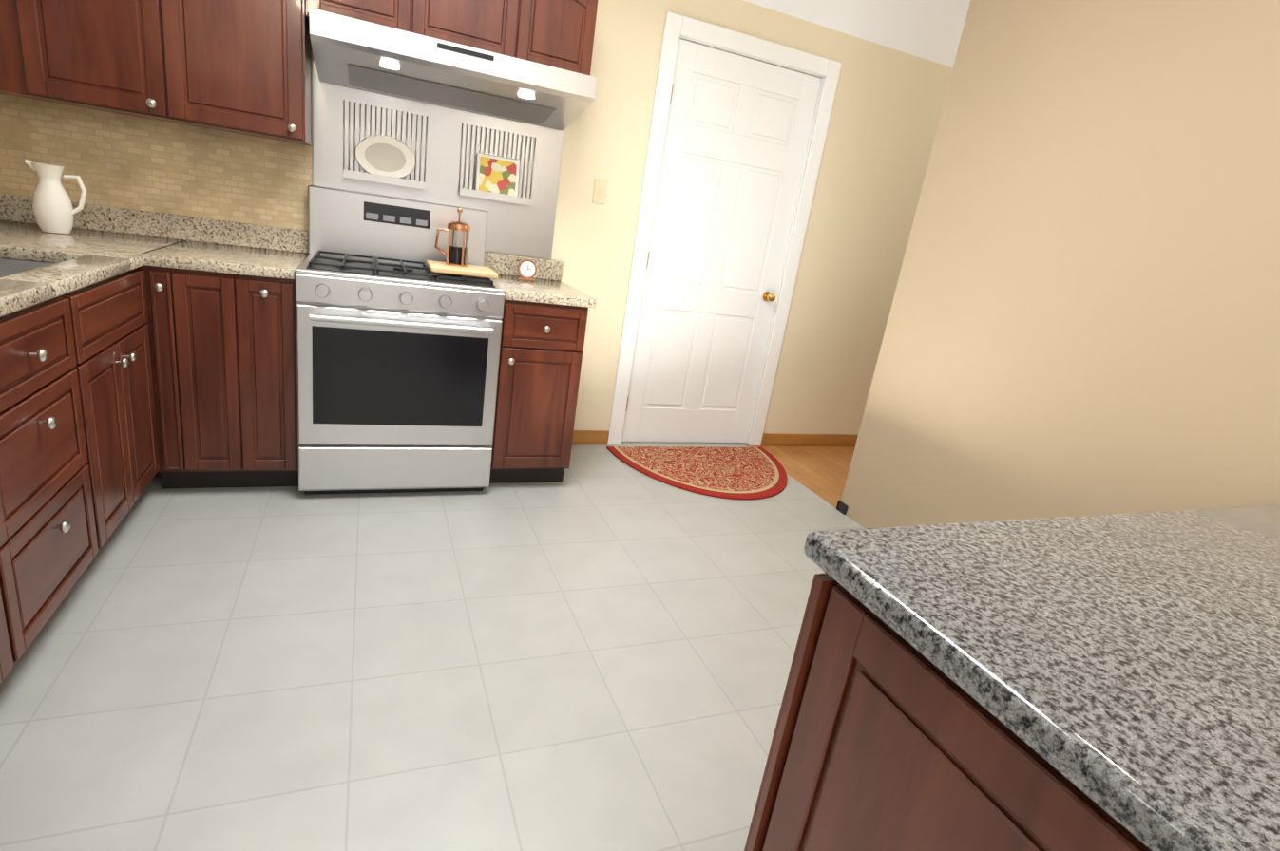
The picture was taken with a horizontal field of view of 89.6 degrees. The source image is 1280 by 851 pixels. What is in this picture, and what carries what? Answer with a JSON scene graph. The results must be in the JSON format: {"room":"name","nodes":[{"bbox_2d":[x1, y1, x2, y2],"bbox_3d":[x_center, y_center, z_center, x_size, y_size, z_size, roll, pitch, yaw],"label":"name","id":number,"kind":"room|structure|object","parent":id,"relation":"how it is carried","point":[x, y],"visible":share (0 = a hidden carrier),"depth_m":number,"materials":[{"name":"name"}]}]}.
{"room":"kitchen","nodes":[
{"label":"kitchen","id":0,"kind":"room"},
{"bbox_2d":[0,444,863,850],"bbox_3d":[-0.052,0.998,1.057,3.750,0.030,5.750,1,19,-23],"label":"floor","id":1,"kind":"structure","parent":0,"point":[595,650],"depth_m":1.76,"materials":[{"name":"white tile"}]},
{"bbox_2d":[0,497,26,685],"bbox_3d":[-1.496,0.356,0.886,0.625,0.868,0.784,1,19,-23],"label":"base cabinet","id":2,"kind":"object","parent":1,"relation":"on","point":[12,644],"depth_m":1.41,"materials":[{"name":"brown wood"}]},
{"bbox_2d":[0,192,308,317],"bbox_3d":[-1.543,-0.320,1.612,1.088,0.314,2.527,1,19,-23],"label":"countertop","id":3,"kind":"structure","parent":2,"relation":"on","point":[98,243],"depth_m":2.35,"materials":[{"name":"beige stone"}]},
{"bbox_2d":[23,159,87,233],"bbox_3d":[-2.130,-0.833,2.363,0.174,0.242,0.116,1,19,-23],"label":"pitcher","id":4,"kind":"object","parent":3,"relation":"on","point":[53,210],"visible":1,"depth_m":2.33,"materials":[{"name":"white ceramic"}]},
{"bbox_2d":[0,286,114,649],"bbox_3d":[-1.733,0.144,1.451,0.625,0.868,0.630,1,19,-23],"label":"base cabinet","id":5,"kind":"object","parent":1,"relation":"on","point":[79,462],"depth_m":1.59,"materials":[{"name":"brown wood"}]},
{"bbox_2d":[3,258,159,530],"bbox_3d":[-1.940,-0.041,1.946,0.625,0.868,0.624,1,19,-23],"label":"base cabinet","id":6,"kind":"object","parent":1,"relation":"on","point":[119,311],"depth_m":2.06,"materials":[{"name":"brown wood"}]},
{"bbox_2d":[136,266,298,488],"bbox_3d":[-1.940,-0.226,2.540,1.084,0.868,0.626,1,19,-23],"label":"base cabinet","id":7,"kind":"object","parent":1,"relation":"on","point":[223,358],"visible":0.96,"depth_m":2.40,"materials":[{"name":"brown wood"}]},
{"bbox_2d":[295,185,505,495],"bbox_3d":[-1.049,-0.357,2.823,0.760,1.205,0.717,1,19,-23],"label":"range","id":8,"kind":"object","parent":1,"relation":"on","point":[398,344],"visible":0.9,"depth_m":2.62,"materials":[{"name":"silver metal"}]},
{"bbox_2d":[425,260,497,279],"bbox_3d":[-0.781,-0.683,2.817,0.275,0.022,0.270,1,19,-23],"label":"cutting board","id":9,"kind":"object","parent":8,"relation":"on","point":[441,267],"visible":0.96,"depth_m":2.73,"materials":[{"name":"brown wood"}]},
{"bbox_2d":[435,207,470,267],"bbox_3d":[-0.810,-0.819,2.783,0.143,0.244,0.094,1,19,-23],"label":"press","id":10,"kind":"object","parent":9,"relation":"on","point":[457,247],"visible":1,"depth_m":2.77,"materials":[{"name":"clear glass"}]},
{"bbox_2d":[489,299,588,483],"bbox_3d":[-0.557,-0.199,3.128,0.372,0.868,0.626,1,19,-23],"label":"base cabinet","id":11,"kind":"object","parent":1,"relation":"on","point":[541,358],"visible":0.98,"depth_m":2.87,"materials":[{"name":"brown wood"}]},
{"bbox_2d":[484,252,596,307],"bbox_3d":[-0.481,-0.686,3.006,0.405,0.138,0.630,1,19,-23],"label":"countertop","id":12,"kind":"structure","parent":11,"relation":"on","point":[547,286],"depth_m":3.04,"materials":[{"name":"beige stone"}]},
{"bbox_2d":[516,259,536,281],"bbox_3d":[-0.551,-0.760,3.141,0.090,0.099,0.032,1,19,-23],"label":"clock","id":13,"kind":"object","parent":12,"relation":"on","point":[526,269],"visible":1,"depth_m":3.13,"materials":[{"name":"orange metal"}]},
{"bbox_2d":[606,446,787,500],"bbox_3d":[0.427,0.255,3.605,1.060,0.010,0.740,1,19,-23],"label":"rug","id":14,"kind":"object","parent":1,"relation":"on","point":[743,473],"visible":0.94,"depth_m":3.60,"materials":[{"name":"red fabric"}]},
{"bbox_2d":[744,573,1131,850],"bbox_3d":[1.087,0.722,0.971,1.720,0.868,0.730,1,19,-23],"label":"base cabinet","id":15,"kind":"object","parent":1,"relation":"on","point":[869,752],"depth_m":0.72,"materials":[{"name":"brown wood"}]},
{"bbox_2d":[803,504,1279,850],"bbox_3d":[1.357,0.480,0.328,1.734,0.038,1.930,1,19,-23],"label":"countertop","id":16,"kind":"structure","parent":15,"relation":"on","point":[1133,659],"depth_m":0.66,"materials":[{"name":"grey stone"}]},
{"bbox_2d":[308,0,970,445],"bbox_3d":[0.496,-1.805,3.475,6.550,4.000,0.200,1,19,-23],"label":"wall","id":17,"kind":"structure","parent":0,"point":[896,59],"depth_m":3.67,"materials":[{"name":"beige paint"}]},
{"bbox_2d":[0,0,57,103],"bbox_3d":[-2.164,-1.540,2.151,0.321,0.785,0.336,1,19,-23],"label":"upper cabinet","id":18,"kind":"object","parent":17,"relation":"attached to","point":[22,47],"depth_m":2.13,"materials":[{"name":"brown wood"}]},
{"bbox_2d":[38,0,193,126],"bbox_3d":[-1.858,-1.534,2.280,0.443,0.785,0.336,1,19,-23],"label":"upper cabinet","id":19,"kind":"object","parent":17,"relation":"attached to","point":[125,57],"depth_m":2.22,"materials":[{"name":"brown wood"}]},
{"bbox_2d":[0,94,312,230],"bbox_3d":[-1.935,-1.046,2.622,1.074,0.370,0.008,1,19,-23],"label":"backsplash","id":20,"kind":"structure","parent":17,"relation":"attached to","point":[119,161],"depth_m":2.59,"materials":[{"name":"beige tile"}]},
{"bbox_2d":[182,0,311,146],"bbox_3d":[-1.526,-1.528,2.422,0.495,0.785,0.336,1,19,-23],"label":"upper cabinet","id":21,"kind":"object","parent":17,"relation":"attached to","point":[241,66],"depth_m":2.35,"materials":[{"name":"brown wood"}]},
{"bbox_2d":[307,0,429,37],"bbox_3d":[-1.073,-1.725,2.537,0.413,0.350,0.336,1,19,-23],"label":"upper cabinet","id":22,"kind":"object","parent":17,"relation":"attached to","point":[407,15],"depth_m":2.45,"materials":[{"name":"brown wood"}]},
{"bbox_2d":[309,7,596,130],"bbox_3d":[-0.760,-1.439,2.674,1.055,0.170,0.475,1,19,-23],"label":"range hood","id":23,"kind":"object","parent":22,"relation":"attached to","point":[356,53],"visible":1,"depth_m":2.55,"materials":[{"name":"silver metal"}]},
{"bbox_2d":[312,59,564,259],"bbox_3d":[-0.907,-1.133,2.987,1.090,0.785,0.065,1,19,-23],"label":"backsplash","id":24,"kind":"structure","parent":17,"relation":"attached to","point":[445,144],"depth_m":2.98,"materials":[{"name":"silver metal"}]},
{"bbox_2d":[354,135,415,178],"bbox_3d":[-1.131,-1.190,2.862,0.250,0.180,0.026,1,19,-23],"label":"plate","id":25,"kind":"object","parent":24,"relation":"attached to","point":[385,156],"visible":0.92,"depth_m":2.86,"materials":[{"name":"white ceramic"}]},
{"bbox_2d":[475,152,519,196],"bbox_3d":[-0.675,-1.182,3.056,0.200,0.179,0.026,1,19,-23],"label":"picture","id":26,"kind":"object","parent":24,"relation":"attached to","point":[497,175],"visible":0.96,"depth_m":3.05,"materials":[{"name":"multicoloured ceramic"}]},
{"bbox_2d":[429,0,535,61],"bbox_3d":[-0.740,-1.719,2.679,0.506,0.350,0.336,1,19,-23],"label":"upper cabinet","id":27,"kind":"object","parent":17,"relation":"attached to","point":[506,28],"depth_m":2.58,"materials":[{"name":"brown wood"}]},
{"bbox_2d":[532,0,597,76],"bbox_3d":[-0.424,-1.713,2.813,0.377,0.350,0.336,1,19,-23],"label":"upper cabinet","id":28,"kind":"object","parent":17,"relation":"attached to","point":[563,38],"depth_m":2.70,"materials":[{"name":"brown wood"}]},
{"bbox_2d":[572,430,609,444],"bbox_3d":[-0.363,0.068,3.695,0.388,0.085,0.013,1,19,-23],"label":"baseboard","id":29,"kind":"structure","parent":17,"relation":"attached to","point":[590,437],"depth_m":3.72,"materials":[{"name":"brown wood"}]},
{"bbox_2d":[592,178,608,204],"bbox_3d":[-0.203,-1.194,3.289,0.070,0.115,0.012,1,19,-23],"label":"light switch","id":30,"kind":"object","parent":17,"relation":"attached to","point":[600,191],"visible":1,"depth_m":3.29,"materials":[{"name":"beige plastic"}]},
{"bbox_2d":[621,38,821,442],"bbox_3d":[0.445,-0.901,3.677,0.885,2.148,0.112,1,19,-23],"label":"door","id":31,"kind":"structure","parent":17,"relation":"in","point":[736,136],"depth_m":3.65,"materials":[{"name":"white wood"}]},
{"bbox_2d":[607,11,840,445],"bbox_3d":[0.428,-0.964,3.723,1.060,2.245,0.167,1,19,-23],"label":"door frame","id":32,"kind":"structure","parent":17,"relation":"attached to","point":[676,26],"depth_m":3.54,"materials":[{"name":"white painted wood"}]},
{"bbox_2d":[760,433,858,446],"bbox_3d":[1.957,0.113,4.681,2.548,0.085,0.013,1,19,-23],"label":"baseboard","id":33,"kind":"structure","parent":17,"relation":"attached to","point":[768,439],"depth_m":4.32,"materials":[{"name":"brown wood"}]},
{"bbox_2d":[746,445,855,508],"bbox_3d":[2.962,1.056,2.338,2.800,0.030,5.750,1,19,-23],"label":"floor","id":34,"kind":"structure","parent":0,"point":[822,472],"depth_m":3.96,"materials":[{"name":"brown wood"}]},
{"bbox_2d":[840,0,1279,528],"bbox_3d":[2.218,-0.692,0.741,0.120,4.000,4.650,1,19,-23],"label":"wall","id":35,"kind":"structure","parent":0,"point":[1084,315],"depth_m":2.19,"materials":[{"name":"beige paint"}]}
]}

